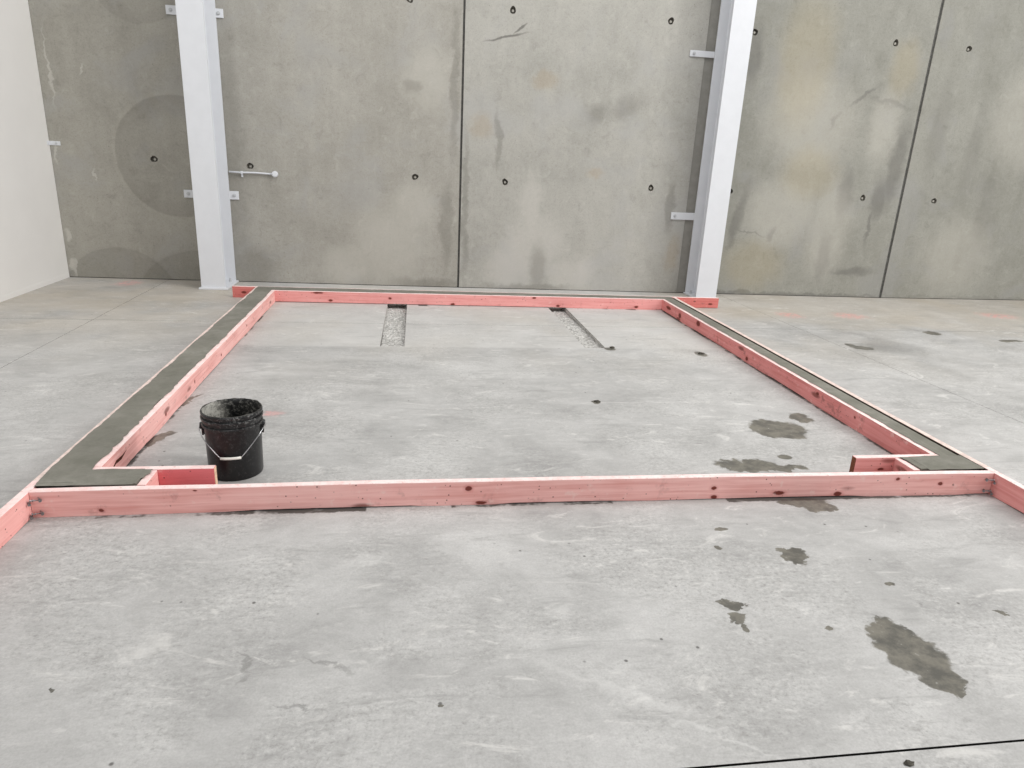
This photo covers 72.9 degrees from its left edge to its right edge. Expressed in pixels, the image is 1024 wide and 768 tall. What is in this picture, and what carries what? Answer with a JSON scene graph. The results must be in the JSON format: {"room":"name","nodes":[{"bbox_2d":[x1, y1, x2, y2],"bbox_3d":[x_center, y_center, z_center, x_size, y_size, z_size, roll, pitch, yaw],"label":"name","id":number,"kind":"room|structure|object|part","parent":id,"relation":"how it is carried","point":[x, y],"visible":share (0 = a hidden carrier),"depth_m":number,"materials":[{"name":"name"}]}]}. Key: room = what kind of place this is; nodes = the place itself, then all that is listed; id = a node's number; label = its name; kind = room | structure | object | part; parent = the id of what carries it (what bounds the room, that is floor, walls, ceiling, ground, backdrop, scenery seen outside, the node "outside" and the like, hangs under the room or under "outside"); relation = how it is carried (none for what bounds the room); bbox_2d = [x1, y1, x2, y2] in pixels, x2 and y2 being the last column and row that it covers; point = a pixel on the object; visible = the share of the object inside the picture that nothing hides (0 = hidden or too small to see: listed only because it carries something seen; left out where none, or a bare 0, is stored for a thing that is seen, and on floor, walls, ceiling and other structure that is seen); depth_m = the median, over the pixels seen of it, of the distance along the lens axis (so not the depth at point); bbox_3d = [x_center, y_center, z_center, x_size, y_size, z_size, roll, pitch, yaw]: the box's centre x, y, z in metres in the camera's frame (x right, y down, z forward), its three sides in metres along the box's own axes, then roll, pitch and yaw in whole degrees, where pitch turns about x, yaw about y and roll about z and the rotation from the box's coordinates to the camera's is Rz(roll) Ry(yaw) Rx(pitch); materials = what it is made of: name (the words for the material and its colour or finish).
{"room":"construction site","nodes":[
{"label":"construction site","id":0,"kind":"room"},
{"bbox_2d":[0,0,68,296],"bbox_3d":[-4.615,-2.768,3.261,0.120,5.990,8.743,0,18,-8],"label":"wall","id":1,"kind":"structure","parent":0,"point":[32,246],"depth_m":7.33,"materials":[{"name":"white paint"}]},
{"bbox_2d":[0,273,69,301],"bbox_3d":[-4.694,0.062,4.190,0.003,0.050,8.741,0,18,-8],"label":"baseboard","id":2,"kind":"structure","parent":1,"relation":"attached to","point":[37,286],"depth_m":7.50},
{"bbox_2d":[0,277,1023,767],"bbox_3d":[5.187,0.711,3.877,20.600,0.061,13.400,0,18,-8],"label":"floor","id":3,"kind":"structure","parent":0,"point":[800,631],"depth_m":2.93,"materials":[{"name":"concrete"}]},
{"bbox_2d":[0,287,256,548],"bbox_3d":[-2.389,-0.090,4.886,0.058,0.125,5.903,0,18,-8],"label":"board","id":4,"kind":"object","parent":3,"relation":"on","point":[16,513],"visible":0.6,"depth_m":2.97,"materials":[{"name":"wood"}]},
{"bbox_2d":[137,470,158,485],"bbox_3d":[-1.688,0.486,3.220,0.037,0.114,0.154,0,18,-8],"label":"board","id":5,"kind":"object","parent":3,"relation":"on","point":[151,478],"visible":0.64,"depth_m":3.21,"materials":[{"name":"pink wood"}]},
{"bbox_2d":[93,465,217,484],"bbox_3d":[-1.704,0.455,3.311,0.552,0.121,0.037,0,18,-9],"label":"board","id":6,"kind":"object","parent":3,"relation":"on","point":[193,474],"visible":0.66,"depth_m":3.31,"materials":[{"name":"pink wood"}]},
{"bbox_2d":[94,290,275,466],"bbox_3d":[-2.276,-0.256,5.412,0.039,0.126,4.512,0,18,-8],"label":"board","id":7,"kind":"object","parent":3,"relation":"on","point":[121,454],"visible":0.94,"depth_m":4.37,"materials":[{"name":"pink wood"}]},
{"bbox_2d":[165,0,238,289],"bbox_3d":[-3.424,-4.027,7.324,0.625,6.000,0.573,0,18,-8],"label":"steel column","id":8,"kind":"structure","parent":3,"relation":"on","point":[211,195],"depth_m":7.67,"materials":[{"name":"white metal"}]},
{"bbox_3d":[-3.484,-1.183,8.249,0.320,0.020,0.551,0,18,-8],"label":"plate","id":9,"kind":"part","parent":8,"relation":"part of","materials":[{"name":"white paint"}]},
{"bbox_2d":[199,398,265,480],"bbox_3d":[-1.414,0.283,3.524,0.314,0.350,0.307,-2,19,-14],"label":"bucket","id":10,"kind":"object","parent":3,"relation":"on","point":[232,428],"visible":0.97,"depth_m":3.44,"materials":[{"name":"plastic"}]},
{"bbox_3d":[-1.396,0.285,3.453,0.314,0.127,0.151,-2,19,-14],"label":"wire handle","id":11,"kind":"part","parent":10,"relation":"part of","materials":[{"name":"silver metal"}]},
{"bbox_2d":[275,290,662,309],"bbox_3d":[-0.411,-0.943,7.806,4.354,0.125,0.039,0,18,-8],"label":"board","id":12,"kind":"object","parent":3,"relation":"on","point":[280,295],"visible":1,"depth_m":7.78,"materials":[{"name":"pink wood"}]},
{"bbox_2d":[232,286,718,307],"bbox_3d":[-0.301,-0.998,7.992,5.598,0.126,0.039,0,18,-7],"label":"board","id":13,"kind":"object","parent":3,"relation":"on","point":[238,291],"visible":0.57,"depth_m":8.26,"materials":[{"name":"pink wood"}]},
{"bbox_2d":[35,286,983,487],"bbox_3d":[-0.126,-0.249,5.707,4.760,0.130,4.885,0,18,-8],"label":"kerb","id":14,"kind":"object","parent":3,"relation":"on","point":[75,469],"visible":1,"depth_m":4.13,"materials":[{"name":"grey concrete"}]},
{"bbox_2d":[29,470,994,517],"bbox_3d":[0.233,0.527,3.386,4.725,0.126,0.088,0,18,-8],"label":"board","id":15,"kind":"object","parent":3,"relation":"on","point":[152,499],"visible":1,"depth_m":3.34,"materials":[{"name":"wood"}]},
{"bbox_2d":[671,0,756,297],"bbox_3d":[2.464,-3.997,8.125,0.610,6.000,0.424,0,18,-8],"label":"steel column","id":16,"kind":"structure","parent":3,"relation":"on","point":[731,55],"depth_m":8.44,"materials":[{"name":"white metal"}]},
{"bbox_3d":[2.466,-1.153,9.061,0.325,0.020,0.404,0,18,-8],"label":"plate","id":17,"kind":"part","parent":16,"relation":"part of","materials":[{"name":"white paint"}]},
{"bbox_2d":[662,299,935,454],"bbox_3d":[2.073,-0.241,6.025,0.039,0.126,4.444,0,18,-8],"label":"board","id":18,"kind":"object","parent":3,"relation":"on","point":[896,443],"visible":0.98,"depth_m":5.09,"materials":[{"name":"pink wood"}]},
{"bbox_2d":[673,297,1023,512],"bbox_3d":[2.316,-0.067,5.529,0.058,0.126,5.788,0,18,-8],"label":"board","id":19,"kind":"object","parent":3,"relation":"on","point":[1005,489],"visible":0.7,"depth_m":4.05,"materials":[{"name":"wood"}]},
{"bbox_2d":[849,454,938,471],"bbox_3d":[2.144,0.461,3.881,0.519,0.126,0.038,0,18,-8],"label":"board","id":20,"kind":"object","parent":3,"relation":"on","point":[859,463],"visible":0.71,"depth_m":3.84,"materials":[{"name":"pink wood"}]},
{"bbox_2d":[892,458,919,471],"bbox_3d":[2.150,0.493,3.790,0.038,0.121,0.154,0,18,-8],"label":"board","id":21,"kind":"object","parent":3,"relation":"on","point":[900,464],"visible":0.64,"depth_m":3.79,"materials":[{"name":"pink wood"}]},
{"bbox_2d":[904,760,913,766],"bbox_3d":[1.141,1.088,1.990,0.032,0.009,0.020,6,18,10],"label":"crumb","id":22,"kind":"object","parent":3,"relation":"on","point":[909,763],"visible":1,"depth_m":1.99,"materials":[{"name":"grey concrete"}]},
{"bbox_2d":[28,0,1023,299],"bbox_3d":[4.569,-4.098,8.757,20.202,6.001,0.336,0,18,-8],"label":"wall","id":23,"kind":"structure","parent":0,"point":[502,144],"depth_m":8.45,"materials":[{"name":"concrete"}]},
{"bbox_2d":[47,141,60,144],"bbox_3d":[-5.173,-2.719,7.821,0.115,0.045,0.060,0,18,-8],"label":"wall bracket","id":24,"kind":"object","parent":23,"relation":"attached to","point":[48,142],"visible":1,"depth_m":7.84,"materials":[{"name":"white metal"}]},
{"bbox_3d":[-4.458,-4.157,7.554,1.994,5.992,0.180,1,18,-7],"label":"concrete panel","id":25,"kind":"part","parent":23,"relation":"part of","materials":[{"name":"grey concrete"}]},
{"bbox_2d":[229,171,277,176],"bbox_3d":[-3.040,-2.473,8.151,0.553,0.086,0.056,0,18,-8],"label":"conduit","id":26,"kind":"object","parent":23,"relation":"attached to","point":[274,173],"visible":1,"depth_m":8.15,"materials":[{"name":"white paint"}]},
{"bbox_3d":[-2.011,-4.130,7.843,2.898,5.992,0.180,1,18,-7],"label":"concrete panel","id":27,"kind":"part","parent":23,"relation":"part of","materials":[{"name":"grey concrete"}]},
{"bbox_3d":[0.884,-4.104,8.203,2.893,5.992,0.180,0,18,-8],"label":"concrete panel","id":28,"kind":"part","parent":23,"relation":"part of","materials":[{"name":"grey concrete"}]},
{"bbox_3d":[3.827,-4.085,8.590,2.802,5.992,0.180,0,18,-7],"label":"concrete panel","id":29,"kind":"part","parent":23,"relation":"part of","materials":[{"name":"grey concrete"}]},
{"bbox_3d":[6.785,-4.084,9.037,3.110,5.992,0.180,0,18,-10],"label":"concrete panel","id":30,"kind":"part","parent":23,"relation":"part of","materials":[{"name":"grey concrete"}]}
]}

